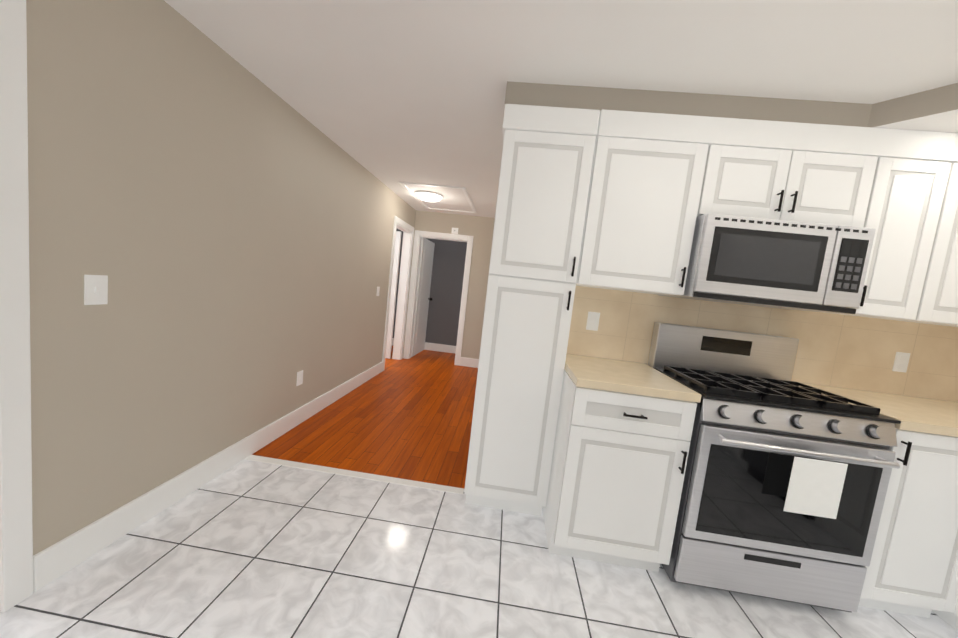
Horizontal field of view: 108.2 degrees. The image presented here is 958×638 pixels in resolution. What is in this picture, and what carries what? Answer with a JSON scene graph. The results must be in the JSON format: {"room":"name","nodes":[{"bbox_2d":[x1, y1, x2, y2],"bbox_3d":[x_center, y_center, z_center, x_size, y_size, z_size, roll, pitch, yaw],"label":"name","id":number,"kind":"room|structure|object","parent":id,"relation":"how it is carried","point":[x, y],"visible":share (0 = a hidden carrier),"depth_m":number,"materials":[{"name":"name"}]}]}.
{"room":"kitchen","nodes":[
{"label":"kitchen","id":0,"kind":"room"},
{"bbox_2d":[26,0,415,554],"bbox_3d":[-1.783,0.042,-1.301,0.120,2.325,13.870,7,5,5],"label":"wall","id":1,"kind":"structure","parent":0,"point":[220,218],"depth_m":1.61,"materials":[{"name":"paint"}]},
{"bbox_2d":[0,0,32,611],"bbox_3d":[-1.608,-0.003,0.649,0.138,2.085,1.030,7,5,5],"label":"door frame","id":2,"kind":"structure","parent":1,"relation":"attached to","point":[16,558],"depth_m":1.12,"materials":[{"name":"white wood"}]},
{"bbox_2d":[84,275,107,304],"bbox_3d":[-1.481,-0.112,1.344,0.012,0.115,0.075,7,5,5],"label":"light switch","id":3,"kind":"object","parent":1,"relation":"attached to","point":[95,289],"visible":1,"depth_m":1.34,"materials":[{"name":"white plastic"}]},
{"bbox_2d":[33,362,382,591],"bbox_3d":[-1.522,1.218,-1.754,0.746,0.140,12.820,7,5,5],"label":"baseboard","id":4,"kind":"structure","parent":1,"relation":"attached to","point":[53,562],"depth_m":1.70,"materials":[{"name":"white wood"}]},
{"bbox_2d":[296,370,302,385],"bbox_3d":[-1.435,0.474,2.780,0.008,0.115,0.075,7,5,5],"label":"electrical outlet","id":5,"kind":"object","parent":1,"relation":"attached to","point":[299,377],"visible":1,"depth_m":2.77,"materials":[{"name":"white plastic"}]},
{"bbox_2d":[385,231,401,358],"bbox_3d":[-1.611,-0.397,5.430,0.694,1.952,0.221,7,5,5],"label":"room door","id":6,"kind":"structure","parent":1,"relation":"in","point":[393,293],"depth_m":5.30,"materials":[{"name":"paint"}]},
{"bbox_2d":[382,216,413,370],"bbox_3d":[-1.211,-0.355,4.987,0.138,2.055,0.870,7,5,5],"label":"door frame","id":7,"kind":"structure","parent":1,"relation":"attached to","point":[403,287],"depth_m":5.29,"materials":[{"name":"white wood"}]},
{"bbox_2d":[252,346,477,487],"bbox_3d":[-1.422,1.235,-0.412,8.290,0.116,15.900,7,5,5],"label":"floor","id":8,"kind":"structure","parent":0,"point":[408,419],"depth_m":2.96,"materials":[{"name":"brown wood"}]},
{"bbox_2d":[392,229,466,345],"bbox_3d":[-0.731,-0.571,6.386,2.570,2.325,0.120,7,5,5],"label":"wall","id":9,"kind":"structure","parent":0,"point":[448,266],"depth_m":6.31,"materials":[{"name":"grey paint"}]},
{"bbox_2d":[392,338,455,352],"bbox_3d":[-0.867,0.515,6.422,2.350,0.140,0.016,7,5,5],"label":"baseboard","id":10,"kind":"structure","parent":9,"relation":"attached to","point":[428,346],"depth_m":6.40,"materials":[{"name":"white wood"}]},
{"bbox_2d":[403,211,494,358],"bbox_3d":[-0.318,-0.436,5.452,1.570,2.325,0.120,7,5,5],"label":"wall","id":11,"kind":"structure","parent":0,"point":[479,229],"depth_m":5.34,"materials":[{"name":"paint"}]},
{"bbox_2d":[411,238,434,356],"bbox_3d":[-0.952,-0.368,5.952,0.193,1.942,0.721,7,5,5],"label":"door","id":12,"kind":"structure","parent":11,"relation":"in","point":[423,293],"depth_m":5.87,"materials":[{"name":"paint"}]},
{"bbox_2d":[403,230,473,365],"bbox_3d":[-0.642,-0.324,5.483,0.920,2.025,0.138,7,5,5],"label":"door frame","id":13,"kind":"structure","parent":11,"relation":"attached to","point":[420,235],"depth_m":5.41,"materials":[{"name":"white wood"}]},
{"bbox_2d":[451,227,458,233],"bbox_3d":[-0.368,-1.350,5.306,0.100,0.090,0.027,7,5,5],"label":"detector","id":14,"kind":"object","parent":11,"relation":"attached to","point":[454,230],"visible":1,"depth_m":5.30,"materials":[{"name":"white plastic"}]},
{"bbox_2d":[460,357,478,367],"bbox_3d":[-0.044,0.698,5.454,0.520,0.140,0.016,7,5,5],"label":"baseboard","id":15,"kind":"structure","parent":11,"relation":"attached to","point":[469,362],"depth_m":5.46,"materials":[{"name":"white wood"}]},
{"bbox_2d":[0,459,957,637],"bbox_3d":[0.127,1.639,-2.989,4.310,0.100,10.600,7,5,5],"label":"floor","id":16,"kind":"structure","parent":0,"point":[244,548],"depth_m":1.49,"materials":[{"name":"white tile"}]},
{"bbox_2d":[245,455,463,494],"bbox_3d":[-0.814,0.993,2.218,1.450,0.014,0.060,7,5,5],"label":"threshold","id":17,"kind":"object","parent":16,"relation":"on","point":[400,481],"visible":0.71,"depth_m":2.21,"materials":[{"name":"white stone"}]},
{"bbox_2d":[464,104,599,515],"bbox_3d":[0.261,0.013,2.002,0.477,2.211,0.374,7,5,5],"label":"pantry cabinet","id":18,"kind":"object","parent":16,"relation":"on","point":[545,174],"visible":1,"depth_m":1.84,"materials":[{"name":"white wood"}]},
{"bbox_2d":[542,366,699,571],"bbox_3d":[0.679,0.745,1.894,0.530,0.875,0.626,7,5,5],"label":"base cabinet","id":19,"kind":"object","parent":16,"relation":"on","point":[623,434],"depth_m":1.58,"materials":[{"name":"white wood"}]},
{"bbox_2d":[565,354,701,401],"bbox_3d":[0.730,0.289,1.845,0.534,0.038,0.641,7,5,5],"label":"countertop","id":20,"kind":"structure","parent":19,"relation":"on","point":[616,376],"depth_m":1.64,"materials":[{"name":"beige stone"}]},
{"bbox_2d":[648,322,900,612],"bbox_3d":[1.350,0.676,1.774,0.772,1.180,0.730,7,5,5],"label":"range","id":21,"kind":"object","parent":16,"relation":"on","point":[785,486],"visible":0.9,"depth_m":1.50,"materials":[{"name":"silver metal"}]},
{"bbox_2d":[859,428,957,617],"bbox_3d":[1.932,0.893,1.791,0.401,0.875,0.626,7,5,5],"label":"base cabinet","id":22,"kind":"object","parent":16,"relation":"on","point":[913,568],"depth_m":1.48,"materials":[{"name":"white wood"}]},
{"bbox_2d":[932,610,942,618],"bbox_3d":[2.432,0.955,1.722,0.650,0.875,0.682,7,5,5],"label":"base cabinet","id":23,"kind":"object","parent":16,"relation":"on","point":[940,613],"depth_m":1.60,"materials":[{"name":"white wood"}]},
{"bbox_2d":[943,600,957,630],"bbox_3d":[2.384,0.999,1.201,0.650,0.875,0.478,7,5,5],"label":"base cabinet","id":24,"kind":"object","parent":16,"relation":"on","point":[951,618],"depth_m":1.56,"materials":[{"name":"white wood"}]},
{"bbox_2d":[799,383,957,436],"bbox_3d":[2.197,0.563,0.672,1.036,0.038,2.746,7,5,5],"label":"countertop","id":25,"kind":"structure","parent":24,"relation":"on","point":[932,416],"depth_m":1.68,"materials":[{"name":"beige stone"}]},
{"bbox_2d":[164,0,957,217],"bbox_3d":[-1.155,-1.177,-0.640,8.290,0.100,15.900,7,5,5],"label":"ceiling","id":26,"kind":"structure","parent":0,"point":[390,94],"depth_m":1.53,"materials":[{"name":"paint"}]},
{"bbox_2d":[415,190,442,201],"bbox_3d":[-0.616,-1.512,4.270,0.340,0.108,0.340,7,5,5],"label":"ceiling light","id":27,"kind":"object","parent":26,"relation":"in","point":[429,196],"visible":0.92,"depth_m":4.17,"materials":[{"name":"white glass"}]},
{"bbox_2d":[398,182,475,212],"bbox_3d":[-0.465,-1.524,4.431,0.750,0.012,1.250,7,5,5],"label":"trim","id":28,"kind":"structure","parent":26,"relation":"attached to","point":[403,185],"depth_m":4.11,"materials":[{"name":"white wood"}]},
{"bbox_2d":[505,81,957,132],"bbox_3d":[1.406,-0.853,0.061,2.860,0.110,3.895,7,5,5],"label":"soffit","id":29,"kind":"structure","parent":0,"point":[934,110],"depth_m":1.67,"materials":[{"name":"paint"}]},
{"bbox_2d":[573,354,951,401],"bbox_3d":[1.468,0.074,2.156,2.860,2.325,0.120,7,5,5],"label":"wall","id":30,"kind":"structure","parent":0,"point":[823,385],"depth_m":2.06,"materials":[{"name":"paint"}]},
{"bbox_2d":[576,109,719,294],"bbox_3d":[0.843,-0.594,1.914,0.535,0.866,0.340,7,5,5],"label":"upper cabinet","id":31,"kind":"object","parent":30,"relation":"attached to","point":[659,183],"depth_m":1.74,"materials":[{"name":"white wood"}]},
{"bbox_2d":[566,286,957,401],"bbox_3d":[1.680,0.132,2.076,2.340,0.437,0.010,7,5,5],"label":"backsplash","id":32,"kind":"structure","parent":30,"relation":"attached to","point":[847,351],"depth_m":2.03,"materials":[{"name":"tile"}]},
{"bbox_2d":[586,311,599,330],"bbox_3d":[0.706,0.014,2.147,0.072,0.114,0.008,7,5,5],"label":"outlet","id":33,"kind":"object","parent":32,"relation":"attached to","point":[593,320],"visible":1,"depth_m":2.15,"materials":[{"name":"white plastic"}]},
{"bbox_2d":[892,352,909,372],"bbox_3d":[2.445,0.250,2.007,0.072,0.114,0.008,7,5,5],"label":"outlet","id":34,"kind":"object","parent":32,"relation":"attached to","point":[901,362],"visible":1,"depth_m":2.00,"materials":[{"name":"white plastic"}]},
{"bbox_2d":[704,117,891,227],"bbox_3d":[1.511,-0.718,1.841,0.760,0.459,0.340,7,5,5],"label":"upper cabinet","id":35,"kind":"object","parent":30,"relation":"attached to","point":[764,169],"depth_m":1.67,"materials":[{"name":"white wood"}]},
{"bbox_2d":[659,214,875,313],"bbox_3d":[1.459,-0.281,1.846,0.750,0.405,0.414,7,5,5],"label":"microwave","id":36,"kind":"object","parent":35,"relation":"attached to","point":[789,265],"visible":0.98,"depth_m":1.65,"materials":[{"name":"silver metal"}]},
{"bbox_2d":[822,129,943,321],"bbox_3d":[2.054,-0.450,1.814,0.373,0.866,0.340,7,5,5],"label":"upper cabinet","id":37,"kind":"object","parent":30,"relation":"attached to","point":[908,177],"depth_m":1.65,"materials":[{"name":"white wood"}]},
{"bbox_2d":[904,132,957,326],"bbox_3d":[2.327,-0.416,1.774,0.423,0.866,0.376,7,5,5],"label":"upper cabinet","id":38,"kind":"object","parent":30,"relation":"attached to","point":[933,295],"depth_m":1.65,"materials":[{"name":"white wood"}]}
]}

